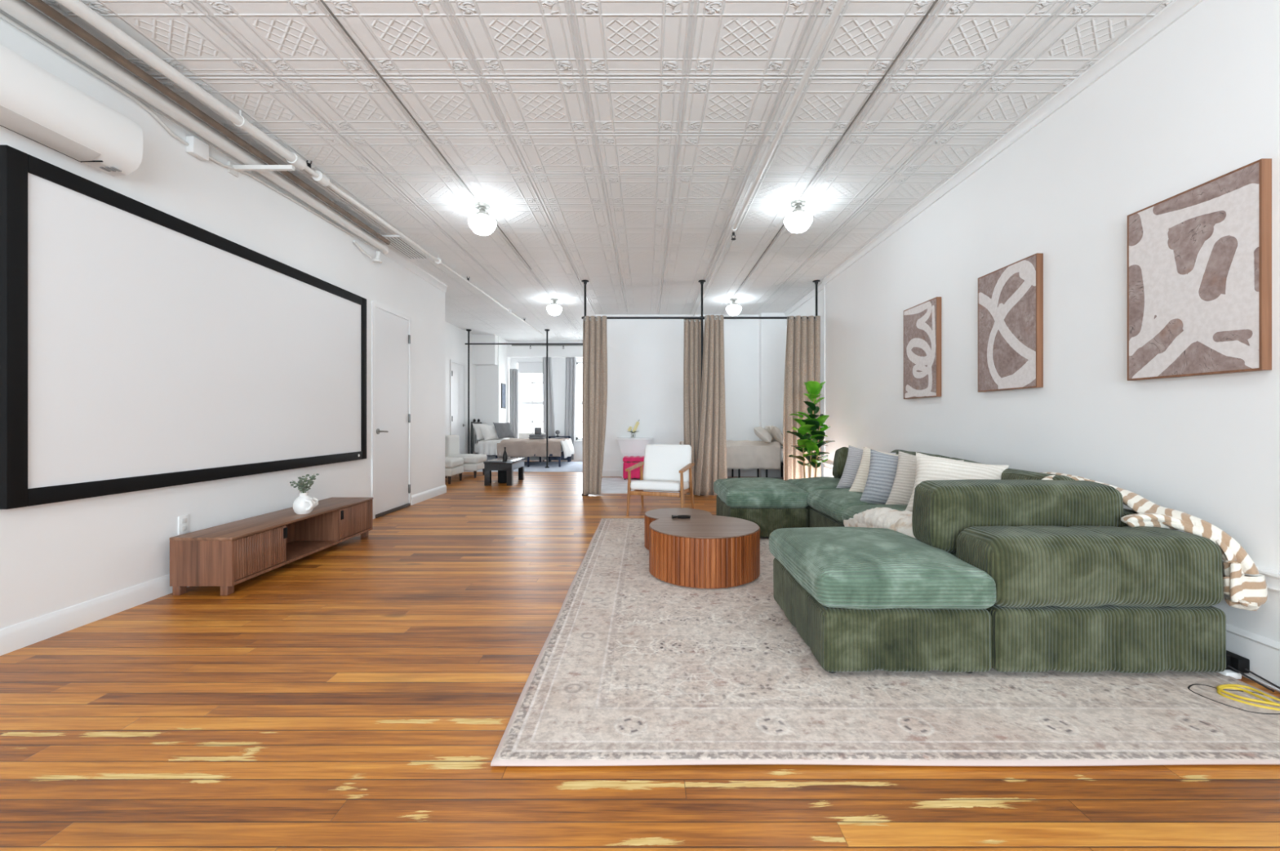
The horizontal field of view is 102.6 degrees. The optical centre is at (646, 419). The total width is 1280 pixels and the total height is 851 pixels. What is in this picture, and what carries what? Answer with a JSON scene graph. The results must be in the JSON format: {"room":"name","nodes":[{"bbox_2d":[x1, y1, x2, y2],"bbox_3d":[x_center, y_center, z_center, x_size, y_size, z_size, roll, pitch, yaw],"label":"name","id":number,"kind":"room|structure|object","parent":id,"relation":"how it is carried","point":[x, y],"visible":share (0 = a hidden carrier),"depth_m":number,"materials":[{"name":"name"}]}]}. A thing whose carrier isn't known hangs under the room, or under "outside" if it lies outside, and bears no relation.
{"room":"living room","nodes":[
{"label":"living room","id":0,"kind":"room"},
{"bbox_2d":[0,17,444,629],"bbox_3d":[-3.125,-0.455,2.375,0.150,3.130,10.750,0,0,0],"label":"wall","id":1,"kind":"structure","parent":0,"point":[55,557],"depth_m":3.41,"materials":[{"name":"white paint"}]},
{"bbox_2d":[0,44,143,176],"bbox_3d":[-2.939,-1.512,2.400,0.222,0.306,1.000,0,0,0],"label":"air conditioner","id":2,"kind":"object","parent":1,"relation":"attached to","point":[36,104],"visible":1,"depth_m":2.52,"materials":[{"name":"white plastic"}]},
{"bbox_2d":[0,574,188,656],"bbox_3d":[-3.039,1.051,1.330,0.022,0.118,8.660,0,0,0],"label":"baseboard","id":3,"kind":"structure","parent":1,"relation":"attached to","point":[24,634],"depth_m":2.73,"materials":[{"name":"white"}]},
{"bbox_2d":[0,12,354,236],"bbox_3d":[-3.022,-1.838,2.750,0.055,0.146,5.100,0,0,0],"label":"conduit","id":4,"kind":"object","parent":1,"relation":"attached to","point":[196,148],"visible":1,"depth_m":3.32,"materials":[{"name":"white plastic"}]},
{"bbox_2d":[0,144,366,509],"bbox_3d":[-3.023,-0.432,3.953,0.044,1.715,3.095,0,0,0],"label":"projector screen","id":5,"kind":"object","parent":1,"relation":"attached to","point":[143,347],"visible":1,"depth_m":3.11,"materials":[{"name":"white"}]},
{"bbox_2d":[177,515,189,535],"bbox_3d":[-3.045,0.695,3.370,0.010,0.120,0.076,0,0,0],"label":"wall outlet","id":6,"kind":"object","parent":1,"relation":"attached to","point":[183,521],"visible":1,"depth_m":3.36,"materials":[{"name":"white plastic"}]},
{"bbox_2d":[0,8,448,293],"bbox_3d":[-3.030,-1.965,2.375,0.040,0.110,10.750,0,0,0],"label":"trim","id":7,"kind":"structure","parent":1,"relation":"attached to","point":[393,255],"depth_m":4.14,"materials":[{"name":"white"}]},
{"bbox_2d":[227,160,294,177],"bbox_3d":[-2.825,-1.840,3.770,0.450,0.080,0.080,0,0,0],"label":"bracket","id":8,"kind":"object","parent":1,"relation":"attached to","point":[237,167],"visible":1,"depth_m":3.75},
{"bbox_2d":[0,0,389,253],"bbox_3d":[-2.947,-1.913,2.998,0.103,0.103,5.595,0,0,0],"label":"pipe","id":9,"kind":"object","parent":8,"relation":"on","point":[21,11],"visible":1,"depth_m":3.03,"materials":[{"name":"metal"}]},
{"bbox_2d":[352,240,382,263],"bbox_3d":[-3.003,-1.794,5.503,0.098,0.118,0.418,0,0,10],"label":"valve","id":10,"kind":"object","parent":9,"relation":"attached to","point":[376,260],"visible":1,"depth_m":5.62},
{"bbox_2d":[371,301,411,519],"bbox_3d":[-3.016,-0.100,6.135,0.069,2.420,0.930,0,0,0],"label":"door","id":11,"kind":"structure","parent":1,"relation":"in","point":[391,334],"depth_m":6.10,"materials":[{"name":"white"}]},
{"bbox_2d":[411,484,446,505],"bbox_3d":[-3.039,1.051,7.180,0.022,0.118,1.140,0,0,0],"label":"baseboard","id":12,"kind":"structure","parent":1,"relation":"attached to","point":[418,498],"depth_m":7.09,"materials":[{"name":"white"}]},
{"bbox_2d":[444,321,475,453],"bbox_3d":[-4.200,-0.455,10.750,0.100,3.130,6.000,0,0,0],"label":"wall","id":13,"kind":"structure","parent":0,"point":[455,338],"depth_m":11.48,"materials":[{"name":"white paint"}]},
{"bbox_2d":[449,360,465,453],"bbox_3d":[-4.116,-0.075,11.240,0.069,2.370,0.860,0,0,0],"label":"door","id":14,"kind":"structure","parent":13,"relation":"in","point":[457,372],"depth_m":11.26,"materials":[{"name":"white"}]},
{"bbox_2d":[472,334,497,365],"bbox_3d":[-3.885,-1.665,12.325,0.530,0.710,0.250,0,0,0],"label":"wall","id":15,"kind":"structure","parent":0,"point":[482,354],"depth_m":12.20,"materials":[{"name":"white paint"}]},
{"bbox_2d":[475,336,511,461],"bbox_3d":[-3.875,-0.455,13.100,0.550,3.130,1.300,0,0,0],"label":"wall pier","id":16,"kind":"object","parent":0,"point":[489,379],"visible":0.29,"depth_m":12.45,"materials":[{"name":"white paint"}]},
{"bbox_2d":[509,368,518,457],"bbox_3d":[-3.459,-0.125,13.349,0.232,2.370,0.060,0,0,-2],"label":"window curtain","id":17,"kind":"object","parent":16,"relation":"hanging from","point":[513,373],"visible":0.7,"depth_m":13.34,"materials":[{"name":"grey fabric"}]},
{"bbox_2d":[511,358,582,461],"bbox_3d":[-2.300,-0.455,13.650,2.600,3.130,0.200,0,0,0],"label":"wall","id":18,"kind":"structure","parent":0,"point":[558,365],"depth_m":13.55,"materials":[{"name":"white paint"}]},
{"bbox_2d":[517,360,542,373],"bbox_3d":[-3.040,-1.371,13.520,0.740,0.326,0.048,0,0,0],"label":"roller shade","id":19,"kind":"object","parent":18,"relation":"attached to","point":[523,366],"visible":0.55,"depth_m":13.52,"materials":[{"name":"white"}]},
{"bbox_2d":[518,373,542,433],"bbox_3d":[-3.040,-0.455,13.560,0.860,2.110,0.200,0,0,0],"label":"window","id":20,"kind":"structure","parent":18,"relation":"in","point":[520,402],"depth_m":13.62,"materials":[{"name":"white"}]},
{"bbox_2d":[507,341,582,358],"bbox_3d":[-2.300,-1.815,13.400,2.600,0.410,0.300,0,0,0],"label":"trim","id":21,"kind":"structure","parent":18,"relation":"attached to","point":[513,352],"depth_m":13.25,"materials":[{"name":"white paint"}]},
{"bbox_2d":[542,357,555,460],"bbox_3d":[-2.535,-0.275,13.347,0.361,2.670,0.066,0,0,0],"label":"window curtain","id":22,"kind":"object","parent":18,"relation":"hanging from","point":[551,422],"visible":0.64,"depth_m":13.34,"materials":[{"name":"grey fabric"}]},
{"bbox_2d":[564,357,576,460],"bbox_3d":[-2.004,-0.275,13.347,0.319,2.670,0.071,0,0,0],"label":"window curtain","id":23,"kind":"object","parent":18,"relation":"hanging from","point":[571,362],"visible":0.82,"depth_m":13.33,"materials":[{"name":"grey fabric"}]},
{"bbox_2d":[573,362,582,442],"bbox_3d":[-1.500,-0.455,13.560,0.860,2.110,0.200,0,0,0],"label":"window","id":24,"kind":"structure","parent":18,"relation":"in","point":[577,402],"depth_m":13.60,"materials":[{"name":"white"}]},
{"bbox_2d":[22,0,1173,341],"bbox_3d":[-0.800,-2.070,5.375,7.200,0.100,16.750,0,0,0],"label":"ceiling","id":25,"kind":"structure","parent":0,"point":[618,146],"depth_m":3.40,"materials":[{"name":"metal"}]},
{"bbox_2d":[55,0,546,337],"bbox_3d":[-2.566,-1.962,6.200,0.087,0.117,12.006,0,0,2],"label":"pipe","id":26,"kind":"object","parent":25,"relation":"hanging from","point":[77,7],"visible":0.98,"depth_m":3.12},
{"bbox_2d":[25,0,390,244],"bbox_3d":[-2.825,-1.930,2.900,0.044,0.044,5.400,0,0,0],"label":"pipe","id":27,"kind":"object","parent":26,"relation":"attached to","point":[40,5],"visible":1,"depth_m":3.03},
{"bbox_2d":[320,0,479,202],"bbox_3d":[-1.565,-2.016,2.530,0.010,0.008,4.460,0,0,0],"label":"wiring raceway","id":28,"kind":"object","parent":25,"relation":"attached to","point":[322,1],"visible":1,"depth_m":3.09,"materials":[{"name":"grey paint"}]},
{"bbox_2d":[373,235,432,260],"bbox_3d":[-2.850,-2.012,6.035,0.300,0.016,0.830,0,0,0],"label":"ceiling vent","id":29,"kind":"object","parent":25,"relation":"in","point":[397,243],"visible":0.88,"depth_m":6.05,"materials":[{"name":"white"}]},
{"bbox_2d":[385,237,429,259],"bbox_3d":[-2.851,-2.010,6.035,0.248,0.008,0.770,0,0,0],"label":"grille","id":30,"kind":"object","parent":29,"relation":"attached to","point":[399,245],"depth_m":6.05,"materials":[{"name":"white"}]},
{"bbox_2d":[467,201,496,235],"bbox_3d":[-1.550,-1.882,4.830,0.257,0.276,0.257,0,0,0],"label":"ceiling light","id":31,"kind":"object","parent":25,"relation":"attached to","point":[481,223],"visible":1,"depth_m":4.76,"materials":[{"name":"white glass"}]},
{"bbox_2d":[546,297,562,315],"bbox_3d":[-1.550,-1.882,8.600,0.257,0.276,0.257,0,0,0],"label":"ceiling light","id":32,"kind":"object","parent":25,"relation":"attached to","point":[553,309],"visible":1,"depth_m":8.53,"materials":[{"name":"white glass"}]},
{"bbox_2d":[725,297,741,315],"bbox_3d":[1.460,-1.882,8.600,0.257,0.276,0.257,0,0,0],"label":"ceiling light","id":33,"kind":"object","parent":25,"relation":"attached to","point":[733,309],"visible":1,"depth_m":8.53,"materials":[{"name":"white glass"}]},
{"bbox_2d":[693,0,846,316],"bbox_3d":[0.906,-1.984,5.040,0.054,0.072,9.680,0,0,0],"label":"pipe","id":34,"kind":"object","parent":25,"relation":"attached to","point":[839,5],"visible":0.98,"depth_m":3.21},
{"bbox_2d":[783,199,813,233],"bbox_3d":[1.410,-1.882,4.770,0.257,0.276,0.257,0,0,0],"label":"ceiling light","id":35,"kind":"object","parent":25,"relation":"attached to","point":[798,221],"visible":1,"depth_m":4.71,"materials":[{"name":"white glass"}]},
{"bbox_2d":[798,0,937,199],"bbox_3d":[1.395,-2.016,2.500,0.010,0.008,4.400,0,0,0],"label":"wiring raceway","id":36,"kind":"object","parent":25,"relation":"attached to","point":[935,1],"visible":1,"depth_m":3.08,"materials":[{"name":"grey paint"}]},
{"bbox_2d":[0,471,1279,850],"bbox_3d":[-0.800,1.160,5.375,7.200,0.100,16.750,0,0,0],"label":"floor","id":37,"kind":"structure","parent":0,"point":[357,693],"depth_m":1.68,"materials":[{"name":"brown wood"}]},
{"bbox_2d":[168,497,373,595],"bbox_3d":[-2.792,0.926,4.035,0.396,0.368,1.658,0,0,0],"label":"media console","id":38,"kind":"object","parent":37,"relation":"on","point":[225,556],"visible":1,"depth_m":3.51,"materials":[{"name":"brown wood"}]},
{"bbox_2d":[292,492,318,515],"bbox_3d":[-2.692,0.659,4.032,0.159,0.165,0.151,0,0,-20],"label":"vase","id":39,"kind":"object","parent":38,"relation":"on","point":[304,504],"visible":1,"depth_m":3.99,"materials":[{"name":"white ceramic"}]},
{"bbox_2d":[289,474,319,493],"bbox_3d":[-2.703,0.530,4.039,0.156,0.180,0.204,0,0,0],"label":"eucalyptus sprigs","id":40,"kind":"object","parent":39,"relation":"in","point":[301,486],"visible":1,"depth_m":4.03,"materials":[{"name":"green"}]},
{"bbox_2d":[444,457,463,484],"bbox_3d":[-3.664,0.894,9.010,0.713,0.432,0.632,0,0,0],"label":"slipper chair","id":41,"kind":"object","parent":37,"relation":"on","point":[453,465],"visible":0.24,"depth_m":8.85,"materials":[{"name":"white fabric"}]},
{"bbox_2d":[444,457,463,468],"bbox_3d":[-3.644,0.760,9.010,0.674,0.164,0.632,0,0,0],"label":"seat cushion","id":42,"kind":"object","parent":41,"relation":"on","point":[450,462],"depth_m":8.89,"materials":[{"name":"white fabric"}]},
{"bbox_2d":[444,435,487,478],"bbox_3d":[-3.535,0.710,9.930,0.711,0.800,0.633,0,0,0],"label":"slipper chair","id":43,"kind":"object","parent":37,"relation":"on","point":[472,462],"visible":0.53,"depth_m":9.68,"materials":[{"name":"white fabric"}]},
{"bbox_2d":[447,453,487,463],"bbox_3d":[-3.516,0.761,9.930,0.673,0.162,0.633,0,0,0],"label":"seat cushion","id":44,"kind":"object","parent":43,"relation":"on","point":[468,458],"depth_m":9.68,"materials":[{"name":"white fabric"}]},
{"bbox_2d":[484,457,524,485],"bbox_3d":[-2.480,0.910,8.985,0.480,0.400,0.890,0,0,0],"label":"table","id":45,"kind":"object","parent":37,"relation":"on","point":[511,464],"visible":0.95,"depth_m":8.55,"materials":[{"name":"black paint"}]},
{"bbox_2d":[463,461,582,471],"bbox_3d":[-2.675,1.104,12.025,2.850,0.012,2.550,0,0,0],"label":"bedroom rug","id":46,"kind":"object","parent":37,"relation":"on","point":[535,466],"visible":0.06,"depth_m":11.71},
{"bbox_2d":[471,418,574,466],"bbox_3d":[-2.950,0.545,12.413,2.200,1.106,1.450,0,0,0],"label":"bed","id":47,"kind":"object","parent":46,"relation":"on","point":[515,447],"visible":0.85,"depth_m":11.73,"materials":[{"name":"beige"}]},
{"bbox_2d":[478,425,503,440],"bbox_3d":[-3.660,0.310,12.050,0.262,0.356,0.602,0,0,30],"label":"bed pillow","id":48,"kind":"object","parent":47,"relation":"on","point":[488,432],"visible":0.7,"depth_m":11.90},
{"bbox_2d":[493,422,515,439],"bbox_3d":[-3.399,0.270,12.199,0.248,0.388,0.500,0,0,35],"label":"bed pillow","id":49,"kind":"object","parent":47,"relation":"on","point":[504,430],"visible":1,"depth_m":12.11,"materials":[{"name":"grey fabric"}]},
{"bbox_2d":[497,438,568,457],"bbox_3d":[-2.698,0.670,12.413,1.467,0.401,1.434,0,0,0],"label":"duvet","id":50,"kind":"object","parent":47,"relation":"on","point":[515,447],"depth_m":11.73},
{"bbox_2d":[560,438,574,458],"bbox_3d":[-1.930,0.701,12.424,0.159,0.414,1.393,0,0,0],"label":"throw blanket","id":51,"kind":"object","parent":47,"relation":"on","point":[566,446],"depth_m":12.29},
{"bbox_2d":[464,328,582,468],"bbox_3d":[-2.548,-0.461,11.550,3.095,3.118,0.120,0,0,0],"label":"rail","id":52,"kind":"object","parent":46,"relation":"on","point":[467,330],"visible":0.8,"depth_m":11.53,"materials":[{"name":"black metal"}]},
{"bbox_2d":[517,432,546,462],"bbox_3d":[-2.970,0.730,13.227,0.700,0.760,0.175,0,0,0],"label":"loveseat","id":53,"kind":"object","parent":46,"relation":"on","point":[522,435],"visible":0.3,"depth_m":13.22,"materials":[{"name":"fabric"}]},
{"bbox_2d":[548,435,571,462],"bbox_3d":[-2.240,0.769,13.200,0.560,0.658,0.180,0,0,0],"label":"glass side table","id":54,"kind":"object","parent":46,"relation":"on","point":[551,458],"visible":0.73,"depth_m":13.11,"materials":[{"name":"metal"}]},
{"bbox_2d":[616,437,652,477],"bbox_3d":[-0.235,0.735,9.730,0.680,0.750,0.340,0,0,0],"label":"console shelf","id":55,"kind":"object","parent":37,"relation":"on","point":[628,446],"visible":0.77,"depth_m":9.63,"materials":[{"name":"white"}]},
{"bbox_2d":[625,444,694,516],"bbox_3d":[0.180,0.713,6.074,0.676,0.801,0.711,0,0,17],"label":"lounge chair","id":56,"kind":"object","parent":37,"relation":"on","point":[666,468],"visible":0.99,"depth_m":6.20,"materials":[{"name":"white fabric"}]},
{"bbox_2d":[600,477,783,493],"bbox_3d":[0.835,1.104,8.610,3.330,0.012,1.980,0,0,0],"label":"rug","id":57,"kind":"object","parent":37,"relation":"on","point":[609,485],"visible":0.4,"depth_m":8.52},
{"bbox_2d":[622,456,644,479],"bbox_3d":[-0.220,0.895,9.415,0.430,0.431,0.340,0,0,0],"label":"stool","id":58,"kind":"object","parent":57,"relation":"on","point":[630,461],"visible":0.62,"depth_m":9.26,"materials":[{"name":"fabric"}]},
{"bbox_2d":[622,456,644,462],"bbox_3d":[-0.220,0.730,9.415,0.430,0.101,0.340,0,0,0],"label":"cushion","id":59,"kind":"object","parent":58,"relation":"on","point":[626,459],"depth_m":9.26,"materials":[{"name":"pink fabric"}]},
{"bbox_2d":[679,440,783,478],"bbox_3d":[1.603,0.744,9.301,1.993,0.709,0.858,0,0,0],"label":"bed","id":60,"kind":"object","parent":57,"relation":"on","point":[740,455],"visible":0.48,"depth_m":8.90,"materials":[{"name":"beige fabric"}]},
{"bbox_2d":[753,426,773,443],"bbox_3d":[2.079,0.280,9.120,0.305,0.288,0.620,0,0,18],"label":"bed pillow","id":61,"kind":"object","parent":60,"relation":"on","point":[760,432],"visible":0.98,"depth_m":8.88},
{"bbox_2d":[770,426,782,445],"bbox_3d":[2.360,0.300,9.200,0.248,0.364,0.602,0,0,9],"label":"bed pillow","id":62,"kind":"object","parent":60,"relation":"on","point":[776,433],"visible":0.77,"depth_m":8.97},
{"bbox_2d":[581,280,820,496],"bbox_3d":[0.788,-0.455,8.658,3.483,3.130,2.485,0,0,0],"label":"rail","id":63,"kind":"object","parent":37,"relation":"on","point":[584,282],"visible":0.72,"depth_m":7.46,"materials":[{"name":"black metal"}]},
{"bbox_2d":[582,315,607,495],"bbox_3d":[-0.756,-0.199,7.449,0.367,2.595,0.119,0,0,0],"label":"curtain","id":64,"kind":"object","parent":63,"relation":"hanging from","point":[594,375],"visible":1,"depth_m":7.42,"materials":[{"name":"beige fabric"}]},
{"bbox_2d":[683,319,703,494],"bbox_3d":[0.689,-0.199,7.523,0.304,2.595,0.098,0,0,0],"label":"curtain","id":65,"kind":"object","parent":63,"relation":"hanging from","point":[692,327],"visible":0.64,"depth_m":7.50,"materials":[{"name":"beige fabric"}]},
{"bbox_2d":[693,315,727,496],"bbox_3d":[0.926,-0.199,7.390,0.496,2.595,0.125,0,0,2],"label":"curtain","id":66,"kind":"object","parent":63,"relation":"hanging from","point":[711,466],"visible":0.94,"depth_m":7.37,"materials":[{"name":"beige fabric"}]},
{"bbox_2d":[782,315,821,480],"bbox_3d":[2.265,-0.199,7.446,0.571,2.595,0.113,0,0,0],"label":"curtain","id":67,"kind":"object","parent":63,"relation":"hanging from","point":[802,353],"visible":0.59,"depth_m":7.43,"materials":[{"name":"beige fabric"}]},
{"bbox_2d":[786,381,835,478],"bbox_3d":[2.069,0.315,6.563,0.572,1.590,0.544,0,0,0],"label":"leaf plant","id":68,"kind":"object","parent":37,"relation":"on","point":[809,427],"visible":0.94,"depth_m":6.52,"materials":[{"name":"green plant"}]},
{"bbox_2d":[490,518,1279,766],"bbox_3d":[0.991,1.097,3.634,2.984,0.010,4.021,0,0,0],"label":"area rug","id":69,"kind":"object","parent":37,"relation":"on","point":[633,668],"visible":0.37,"depth_m":1.98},
{"bbox_2d":[644,507,712,550],"bbox_3d":[0.268,0.952,4.360,0.576,0.294,0.576,0,0,0],"label":"coffee table","id":70,"kind":"object","parent":69,"relation":"on","point":[651,516],"visible":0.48,"depth_m":4.35,"materials":[{"name":"brown wood"}]},
{"bbox_2d":[648,515,759,589],"bbox_3d":[0.408,0.928,3.665,0.784,0.341,0.784,0,0,0],"label":"coffee table","id":71,"kind":"object","parent":69,"relation":"on","point":[709,552],"visible":0.97,"depth_m":3.35,"materials":[{"name":"brown wood"}]},
{"bbox_2d":[713,447,1226,673],"bbox_3d":[1.586,0.685,3.841,1.765,0.827,3.431,0,0,0],"label":"sectional sofa","id":72,"kind":"object","parent":69,"relation":"on","point":[1020,571],"visible":0.84,"depth_m":2.16,"materials":[{"name":"green fabric"}]},
{"bbox_2d":[713,477,808,508],"bbox_3d":[1.100,0.704,5.078,0.773,0.222,0.949,0,0,0],"label":"cushion","id":73,"kind":"object","parent":72,"relation":"on","point":[744,492],"depth_m":4.64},
{"bbox_2d":[786,476,844,493],"bbox_3d":[1.869,0.704,5.118,0.862,0.221,0.865,0,0,0],"label":"seat cushion","id":74,"kind":"object","parent":72,"relation":"on","point":[809,485],"depth_m":4.95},
{"bbox_2d":[831,447,848,479],"bbox_3d":[2.167,0.491,5.144,0.601,0.427,0.246,0,0,0],"label":"cushion","id":75,"kind":"object","parent":72,"relation":"on","point":[839,460],"depth_m":5.08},
{"bbox_2d":[807,488,875,524],"bbox_3d":[1.867,0.702,4.274,0.859,0.225,0.872,0,0,0],"label":"seat cushion","id":76,"kind":"object","parent":72,"relation":"on","point":[829,505],"depth_m":4.17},
{"bbox_2d":[835,445,896,488],"bbox_3d":[1.929,0.455,4.519,0.460,0.428,0.215,0,0,45],"label":"throw pillow","id":77,"kind":"object","parent":72,"relation":"on","point":[855,455],"visible":0.38,"depth_m":4.55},
{"bbox_2d":[848,447,898,492],"bbox_3d":[1.920,0.455,4.180,0.243,0.439,0.485,0,0,-44],"label":"throw pillow","id":78,"kind":"object","parent":72,"relation":"on","point":[860,482],"visible":0.21,"depth_m":4.23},
{"bbox_2d":[841,504,907,520],"bbox_3d":[1.869,0.704,3.426,0.860,0.221,0.875,0,0,0],"label":"seat cushion","id":79,"kind":"object","parent":72,"relation":"on","point":[848,513],"depth_m":3.65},
{"bbox_2d":[860,448,898,504],"bbox_3d":[1.861,0.465,3.862,0.474,0.458,0.215,0,0,34],"label":"throw pillow","id":80,"kind":"object","parent":72,"relation":"on","point":[882,467],"visible":0.52,"depth_m":3.86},
{"bbox_2d":[843,507,915,538],"bbox_3d":[1.563,0.680,3.130,0.332,0.277,1.076,0,0,0],"label":"throw","id":81,"kind":"object","parent":72,"relation":"on","point":[900,522],"visible":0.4,"depth_m":3.12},
{"bbox_2d":[768,527,995,609],"bbox_3d":[1.101,0.705,2.598,0.774,0.221,0.934,0,0,0],"label":"cushion","id":82,"kind":"object","parent":72,"relation":"on","point":[835,568],"depth_m":2.21,"materials":[{"name":"fabric"}]},
{"bbox_2d":[890,449,950,458],"bbox_3d":[2.260,0.451,4.280,0.271,0.358,0.792,0,0,0],"label":"cushion","id":83,"kind":"object","parent":72,"relation":"on","point":[896,451],"depth_m":4.22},
{"bbox_2d":[885,451,964,505],"bbox_3d":[1.931,0.455,3.581,0.474,0.446,0.216,0,0,39],"label":"throw pillow","id":84,"kind":"object","parent":72,"relation":"on","point":[902,489],"visible":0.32,"depth_m":3.62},
{"bbox_2d":[905,452,1008,511],"bbox_3d":[1.951,0.450,3.241,0.568,0.457,0.268,0,0,33],"label":"throw pillow","id":85,"kind":"object","parent":72,"relation":"on","point":[928,468],"visible":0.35,"depth_m":3.24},
{"bbox_2d":[948,457,985,464],"bbox_3d":[2.259,0.457,3.558,0.260,0.350,0.552,0,0,0],"label":"cushion","id":86,"kind":"object","parent":72,"relation":"on","point":[955,459],"depth_m":3.59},
{"bbox_2d":[911,480,1123,552],"bbox_3d":[1.845,0.483,2.575,0.946,0.348,0.263,0,0,0],"label":"cushion","id":87,"kind":"object","parent":72,"relation":"on","point":[942,509],"depth_m":2.45,"materials":[{"name":"fabric"}]},
{"bbox_2d":[1000,468,1075,480],"bbox_3d":[2.258,0.467,3.000,0.263,0.326,0.598,0,0,0],"label":"cushion","id":88,"kind":"object","parent":72,"relation":"on","point":[1008,473],"depth_m":2.95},
{"bbox_2d":[1040,472,1267,611],"bbox_3d":[2.316,0.550,2.604,0.319,0.490,1.088,0,0,-14],"label":"striped throw","id":89,"kind":"object","parent":72,"relation":"on","point":[1247,590],"visible":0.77,"depth_m":2.18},
{"bbox_2d":[1187,684,1279,715],"bbox_3d":[2.401,1.095,2.004,0.434,0.007,0.221,0,0,0],"label":"cable","id":90,"kind":"object","parent":69,"relation":"on","point":[1189,686],"visible":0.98,"depth_m":2.01,"materials":[{"name":"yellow plastic"}]},
{"bbox_2d":[1216,684,1279,706],"bbox_3d":[2.420,1.091,1.996,0.150,0.017,0.270,0,0,-43],"label":"cable","id":91,"kind":"object","parent":69,"relation":"on","point":[1218,687],"visible":1,"depth_m":2.02,"materials":[{"name":"yellow plastic"}]},
{"bbox_2d":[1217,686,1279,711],"bbox_3d":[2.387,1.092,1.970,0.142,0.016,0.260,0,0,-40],"label":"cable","id":92,"kind":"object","parent":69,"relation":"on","point":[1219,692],"visible":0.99,"depth_m":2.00,"materials":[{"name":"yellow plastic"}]},
{"bbox_2d":[1218,670,1241,679],"bbox_3d":[2.500,1.095,2.320,0.070,0.030,0.280,0,0,0],"label":"power strip","id":93,"kind":"object","parent":37,"relation":"on","point":[1231,673],"visible":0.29,"depth_m":2.18,"materials":[{"name":"white plastic"}]},
{"bbox_2d":[1226,650,1279,689],"bbox_3d":[2.539,1.062,2.149,0.058,0.088,0.226,0,0,-6],"label":"power adapter","id":94,"kind":"object","parent":93,"relation":"on","point":[1240,664],"visible":0.68,"depth_m":2.17,"materials":[{"name":"black"}]},
{"bbox_2d":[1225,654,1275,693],"bbox_3d":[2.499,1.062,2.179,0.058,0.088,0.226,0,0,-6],"label":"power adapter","id":95,"kind":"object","parent":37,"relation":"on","point":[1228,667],"visible":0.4,"depth_m":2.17,"materials":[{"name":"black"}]},
{"bbox_2d":[595,315,759,470],"bbox_3d":[0.895,-0.455,11.825,3.790,3.130,3.850,0,0,0],"label":"wall","id":96,"kind":"structure","parent":0,"point":[646,357],"depth_m":9.90,"materials":[{"name":"white paint"}]},
{"bbox_2d":[601,470,756,476],"bbox_3d":[0.585,1.050,9.890,3.170,0.120,0.020,0,0,0],"label":"baseboard","id":97,"kind":"structure","parent":96,"relation":"attached to","point":[605,473],"depth_m":9.88,"materials":[{"name":"white"}]},
{"bbox_2d":[759,312,786,477],"bbox_3d":[2.410,-0.455,9.810,0.480,3.130,0.180,0,0,0],"label":"wall","id":98,"kind":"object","parent":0,"point":[772,332],"visible":0.57,"depth_m":9.72,"materials":[{"name":"white paint"}]},
{"bbox_2d":[786,289,823,476],"bbox_3d":[2.720,-0.455,8.685,0.140,3.130,2.430,0,0,0],"label":"wall","id":99,"kind":"structure","parent":0,"point":[808,308],"depth_m":7.80,"materials":[{"name":"white paint"}]},
{"bbox_2d":[783,282,823,316],"bbox_3d":[2.625,-1.985,8.595,0.050,0.070,2.250,0,0,0],"label":"trim","id":100,"kind":"structure","parent":99,"relation":"attached to","point":[820,287],"depth_m":8.54,"materials":[{"name":"white"}]},
{"bbox_2d":[825,0,1279,643],"bbox_3d":[2.690,-0.455,2.235,0.200,3.130,10.470,0,0,0],"label":"wall","id":101,"kind":"structure","parent":0,"point":[1197,104],"depth_m":2.93,"materials":[{"name":"white paint"}]},
{"bbox_2d":[823,284,825,476],"bbox_3d":[2.586,-0.425,7.457,0.016,3.070,0.035,0,0,0],"label":"trim","id":102,"kind":"structure","parent":101,"relation":"attached to","point":[824,285],"depth_m":7.44,"materials":[{"name":"white"}]},
{"bbox_2d":[903,297,941,399],"bbox_3d":[2.568,-0.636,4.793,0.042,0.877,0.585,0,0,0],"label":"framed painting","id":103,"kind":"object","parent":101,"relation":"attached to","point":[922,322],"visible":1,"depth_m":4.74,"materials":[{"name":"brown wood"}]},
{"bbox_2d":[977,253,1043,392],"bbox_3d":[2.568,-0.646,3.644,0.042,0.877,0.596,0,0,0],"label":"framed painting","id":104,"kind":"object","parent":101,"relation":"attached to","point":[1011,296],"visible":1,"depth_m":3.58,"materials":[{"name":"brown wood"}]},
{"bbox_2d":[821,0,1203,284],"bbox_3d":[2.565,-1.985,2.235,0.050,0.070,10.470,0,0,0],"label":"trim","id":105,"kind":"structure","parent":101,"relation":"attached to","point":[1176,9],"depth_m":3.25,"materials":[{"name":"white"}]},
{"bbox_2d":[822,462,1279,593],"bbox_3d":[2.575,0.667,2.235,0.030,0.085,10.470,0,0,0],"label":"trim","id":106,"kind":"structure","parent":101,"relation":"attached to","point":[1272,578],"depth_m":2.12,"materials":[{"name":"white"}]},
{"bbox_2d":[1127,158,1271,381],"bbox_3d":[2.568,-0.642,2.420,0.042,0.876,0.595,0,0,0],"label":"framed painting","id":107,"kind":"object","parent":101,"relation":"attached to","point":[1199,257],"visible":1,"depth_m":2.35,"materials":[{"name":"paint"}]},
{"bbox_2d":[1226,624,1279,692],"bbox_3d":[2.579,1.012,2.235,0.022,0.195,10.470,0,0,0],"label":"baseboard","id":108,"kind":"structure","parent":101,"relation":"attached to","point":[1263,654],"depth_m":2.16,"materials":[{"name":"white"}]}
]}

